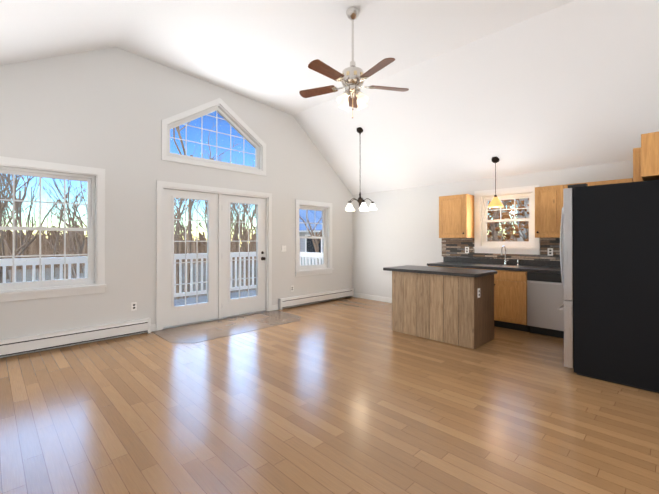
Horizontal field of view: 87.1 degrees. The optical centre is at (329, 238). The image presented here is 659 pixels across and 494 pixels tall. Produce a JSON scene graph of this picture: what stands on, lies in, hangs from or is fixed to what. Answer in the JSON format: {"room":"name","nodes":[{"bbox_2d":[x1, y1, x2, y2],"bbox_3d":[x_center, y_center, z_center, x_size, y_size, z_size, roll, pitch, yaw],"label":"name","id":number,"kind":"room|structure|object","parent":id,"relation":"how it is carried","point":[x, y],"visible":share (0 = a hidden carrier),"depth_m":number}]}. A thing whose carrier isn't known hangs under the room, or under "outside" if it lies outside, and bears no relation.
{"room":"open-plan living room","nodes":[
{"label":"open-plan living room","id":0,"kind":"room"},
{"bbox_2d":[0,47,351,357],"bbox_3d":[-2.204,-0.616,5.577,7.880,4.210,0.160,0,0,-45],"label":"wall","id":1,"kind":"structure","parent":0,"point":[108,110],"depth_m":4.88},
{"bbox_2d":[0,156,106,301],"bbox_3d":[-3.529,-0.101,4.234,1.350,1.653,0.205,0,0,-45],"label":"window","id":2,"kind":"structure","parent":1,"relation":"in","point":[94,280],"depth_m":4.39},
{"bbox_2d":[0,318,150,356],"bbox_3d":[-3.696,1.256,3.927,3.090,0.210,0.076,0,0,-45],"label":"baseboard heater","id":3,"kind":"object","parent":1,"relation":"attached to","point":[16,345],"visible":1,"depth_m":4.34},
{"bbox_2d":[131,302,136,310],"bbox_3d":[-2.763,0.966,4.900,0.070,0.115,0.008,0,0,-45],"label":"outlet","id":4,"kind":"object","parent":1,"relation":"attached to","point":[133,306],"visible":1,"depth_m":4.89},
{"bbox_2d":[161,98,265,175],"bbox_3d":[-1.899,-1.755,5.871,1.850,1.190,0.179,0,0,-45],"label":"gable window","id":5,"kind":"structure","parent":1,"relation":"in","point":[233,119],"depth_m":5.81},
{"bbox_2d":[156,181,271,330],"bbox_3d":[-1.820,0.263,5.824,2.050,2.215,0.016,0,0,-45],"label":"door frame","id":6,"kind":"structure","parent":1,"relation":"attached to","point":[159,184],"depth_m":5.22},
{"bbox_2d":[162,186,267,328],"bbox_3d":[-1.888,0.299,5.893,1.904,2.142,0.190,0,0,-45],"label":"french door","id":7,"kind":"structure","parent":1,"relation":"in","point":[220,194],"depth_m":5.85},
{"bbox_2d":[163,189,217,327],"bbox_3d":[-2.213,0.304,5.546,0.896,2.093,0.061,0,0,-45],"label":"door leaf","id":8,"kind":"structure","parent":7,"relation":"attached to","point":[173,315],"depth_m":5.51},
{"bbox_2d":[222,195,265,317],"bbox_3d":[-1.517,0.307,6.184,0.909,2.093,0.133,0,0,-45],"label":"door leaf","id":9,"kind":"structure","parent":7,"relation":"attached to","point":[241,305],"depth_m":6.19},
{"bbox_2d":[295,199,333,276],"bbox_3d":[-0.359,0.001,7.366,1.065,1.548,0.205,0,0,-45],"label":"window","id":10,"kind":"structure","parent":1,"relation":"in","point":[325,267],"depth_m":7.44},
{"bbox_2d":[278,288,353,309],"bbox_3d":[-0.209,1.272,7.372,2.095,0.210,0.076,0,0,-45],"label":"baseboard heater","id":11,"kind":"object","parent":1,"relation":"attached to","point":[306,299],"visible":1,"depth_m":7.22},
{"bbox_2d":[0,297,658,493],"bbox_3d":[0.934,1.414,2.391,7.880,0.120,9.090,0,0,-45],"label":"floor","id":12,"kind":"structure","parent":0,"point":[352,395],"depth_m":2.63},
{"bbox_2d":[152,310,300,342],"bbox_3d":[-1.469,1.366,5.478,2.200,0.004,0.999,0,0,-45],"label":"inlay","id":13,"kind":"object","parent":12,"relation":"on","point":[202,332],"visible":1,"depth_m":5.29},
{"bbox_2d":[392,273,494,348],"bbox_3d":[1.578,0.923,4.894,0.650,0.884,1.217,0,0,-45],"label":"kitchen island","id":14,"kind":"object","parent":12,"relation":"on","point":[454,306],"depth_m":4.56},
{"bbox_2d":[387,265,496,276],"bbox_3d":[1.534,0.461,4.940,0.720,0.039,1.416,0,0,-45],"label":"island countertop","id":15,"kind":"structure","parent":14,"relation":"on","point":[442,272],"depth_m":4.70},
{"bbox_2d":[494,272,529,331],"bbox_3d":[2.682,0.927,5.561,0.616,0.884,1.038,0,0,-45],"label":"base cabinet","id":16,"kind":"object","parent":12,"relation":"on","point":[510,289],"depth_m":5.14},
{"bbox_2d":[427,260,560,275],"bbox_3d":[2.962,0.461,4.988,1.028,0.040,3.338,0,0,-45],"label":"countertop","id":17,"kind":"structure","parent":16,"relation":"on","point":[522,269],"depth_m":5.38},
{"bbox_2d":[527,272,563,337],"bbox_3d":[3.239,0.926,4.954,0.622,0.879,0.594,0,0,-45],"label":"dishwasher","id":18,"kind":"object","parent":12,"relation":"on","point":[545,299],"visible":0.54,"depth_m":4.81},
{"bbox_2d":[558,180,658,392],"bbox_3d":[3.001,0.412,3.518,0.912,1.895,1.111,0,0,-45],"label":"refrigerator","id":19,"kind":"object","parent":12,"relation":"on","point":[609,249],"visible":1,"depth_m":3.24},
{"bbox_2d":[0,0,658,194],"bbox_3d":[0.934,-1.887,2.407,7.880,1.938,9.090,0,0,-45],"label":"ceiling","id":20,"kind":"structure","parent":0,"point":[516,87],"depth_m":4.48},
{"bbox_2d":[299,7,408,117],"bbox_3d":[0.237,-1.945,3.848,1.242,1.194,1.274,0,0,-45],"label":"ceiling fan","id":21,"kind":"object","parent":20,"relation":"hanging from","point":[352,77],"visible":0.98,"depth_m":3.81},
{"bbox_2d":[357,127,362,134],"label":"ceiling canopy","id":22,"kind":"object","parent":20,"relation":"hanging from","point":[359,130],"depth_m":6.38},
{"bbox_2d":[345,192,376,210],"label":"chandelier","id":23,"kind":"object","parent":20,"relation":"hanging from","point":[362,206],"depth_m":6.34},
{"bbox_2d":[488,157,503,207],"bbox_3d":[2.682,-0.901,5.598,0.234,0.804,0.236,0,0,-45],"label":"pendant light","id":24,"kind":"object","parent":20,"relation":"hanging from","point":[495,202],"visible":1,"depth_m":5.56},
{"bbox_2d":[352,161,632,297],"bbox_3d":[3.736,0.176,5.053,0.160,2.620,8.930,0,0,-45],"label":"wall","id":25,"kind":"structure","parent":0,"point":[398,227],"depth_m":7.07},
{"bbox_2d":[354,293,391,302],"bbox_3d":[1.334,1.327,7.356,0.014,0.100,2.269,0,0,-45],"label":"baseboard","id":26,"kind":"structure","parent":25,"relation":"attached to","point":[357,295],"depth_m":7.71},
{"bbox_2d":[439,194,473,239],"bbox_3d":[2.266,-0.377,6.198,0.321,0.753,0.508,0,0,-45],"label":"upper cabinet","id":27,"kind":"object","parent":25,"relation":"attached to","point":[456,223],"depth_m":6.06},
{"bbox_2d":[443,256,560,267],"bbox_3d":[3.100,0.394,5.565,0.020,0.100,2.712,0,0,-45],"label":"backsplash","id":28,"kind":"structure","parent":25,"relation":"attached to","point":[450,259],"depth_m":5.84},
{"bbox_2d":[474,185,539,254],"bbox_3d":[2.964,-0.284,5.804,0.205,1.083,1.018,0,0,-45],"label":"kitchen window","id":29,"kind":"structure","parent":25,"relation":"in","point":[481,220],"depth_m":5.81},
{"bbox_2d":[535,185,558,239],"bbox_3d":[3.321,-0.382,5.131,0.321,0.753,0.426,0,0,-45],"label":"upper cabinet","id":30,"kind":"object","parent":25,"relation":"attached to","point":[546,197],"depth_m":5.06},
{"bbox_2d":[548,248,552,255],"bbox_3d":[3.367,0.210,5.286,0.008,0.115,0.072,0,0,-45],"label":"outlet","id":31,"kind":"object","parent":25,"relation":"attached to","point":[550,251],"visible":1,"depth_m":5.28},
{"bbox_2d":[559,182,590,239],"bbox_3d":[3.559,-0.383,4.890,0.321,0.753,0.483,0,0,-45],"label":"upper cabinet","id":32,"kind":"object","parent":25,"relation":"attached to","point":[561,187],"depth_m":4.93},
{"bbox_2d":[591,176,634,185],"bbox_3d":[3.796,-0.384,4.650,0.321,0.753,0.426,0,0,-45],"label":"upper cabinet","id":33,"kind":"object","parent":25,"relation":"attached to","point":[629,179],"depth_m":4.52},
{"bbox_2d":[633,148,642,181],"bbox_3d":[4.146,-0.573,4.297,0.321,1.128,0.684,0,0,-45],"label":"upper cabinet","id":34,"kind":"object","parent":25,"relation":"attached to","point":[635,150],"depth_m":4.36},
{"bbox_2d":[639,132,658,180],"bbox_3d":[3.267,-0.737,3.262,0.920,0.380,0.446,0,0,-45],"label":"upper cabinet","id":35,"kind":"object","parent":0,"relation":"attached to","point":[649,149],"depth_m":3.06},
{"label":"outside","id":36,"kind":"structure","parent":0,"visible":0},
{"bbox_2d":[1,262,255,299],"bbox_3d":[-0.053,4.158,14.077,200.000,0.300,200.000,0,0,-45],"label":"ground","id":37,"kind":"structure","parent":36,"point":[29,275],"depth_m":38.16},
{"bbox_2d":[174,290,255,305],"bbox_3d":[-3.569,2.723,6.417,8.620,2.500,2.965,0,0,-45],"label":"floor","id":38,"kind":"structure","parent":37,"relation":"on","point":[192,300],"depth_m":8.51},
{"bbox_2d":[0,252,255,296],"bbox_3d":[-4.569,0.927,7.437,8.610,1.100,0.090,0,0,-45],"label":"deck railing","id":39,"kind":"object","parent":38,"relation":"on","point":[55,260],"depth_m":8.29},
{"bbox_2d":[300,252,322,265],"bbox_3d":[-0.506,0.936,9.385,0.090,1.100,2.850,0,0,-45],"label":"deck railing","id":40,"kind":"object","parent":38,"relation":"on","point":[303,254],"depth_m":9.33},
{"bbox_2d":[0,122,528,298],"bbox_3d":[-5.606,-7.170,30.585,74.784,22.543,56.396,0,0,-45],"label":"bare trees","id":41,"kind":"object","parent":37,"relation":"on","point":[178,227],"depth_m":22.19},
{"bbox_2d":[299,209,322,265],"bbox_3d":[3.057,-0.089,23.279,11.300,8.280,8.200,0,0,-1],"label":"house","id":42,"kind":"structure","parent":37,"relation":"on","point":[306,245],"depth_m":19.46},
{"bbox_2d":[487,199,528,240],"bbox_3d":[6.280,-1.112,13.868,10.851,10.251,11.342,0,0,-45],"label":"autumn tree","id":43,"kind":"object","parent":37,"relation":"on","point":[492,227],"depth_m":12.49},
{"bbox_2d":[517,198,528,240],"bbox_3d":[14.880,-0.636,13.214,8.700,9.280,12.450,0,0,-45],"label":"house","id":44,"kind":"structure","parent":37,"relation":"on","point":[521,217],"depth_m":14.42},
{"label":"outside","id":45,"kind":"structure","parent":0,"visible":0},
{"bbox_2d":[0,222,516,269],"bbox_3d":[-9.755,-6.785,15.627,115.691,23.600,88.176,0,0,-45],"label":"fence","id":46,"kind":"object","parent":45,"point":[34,245],"depth_m":49.13}
]}

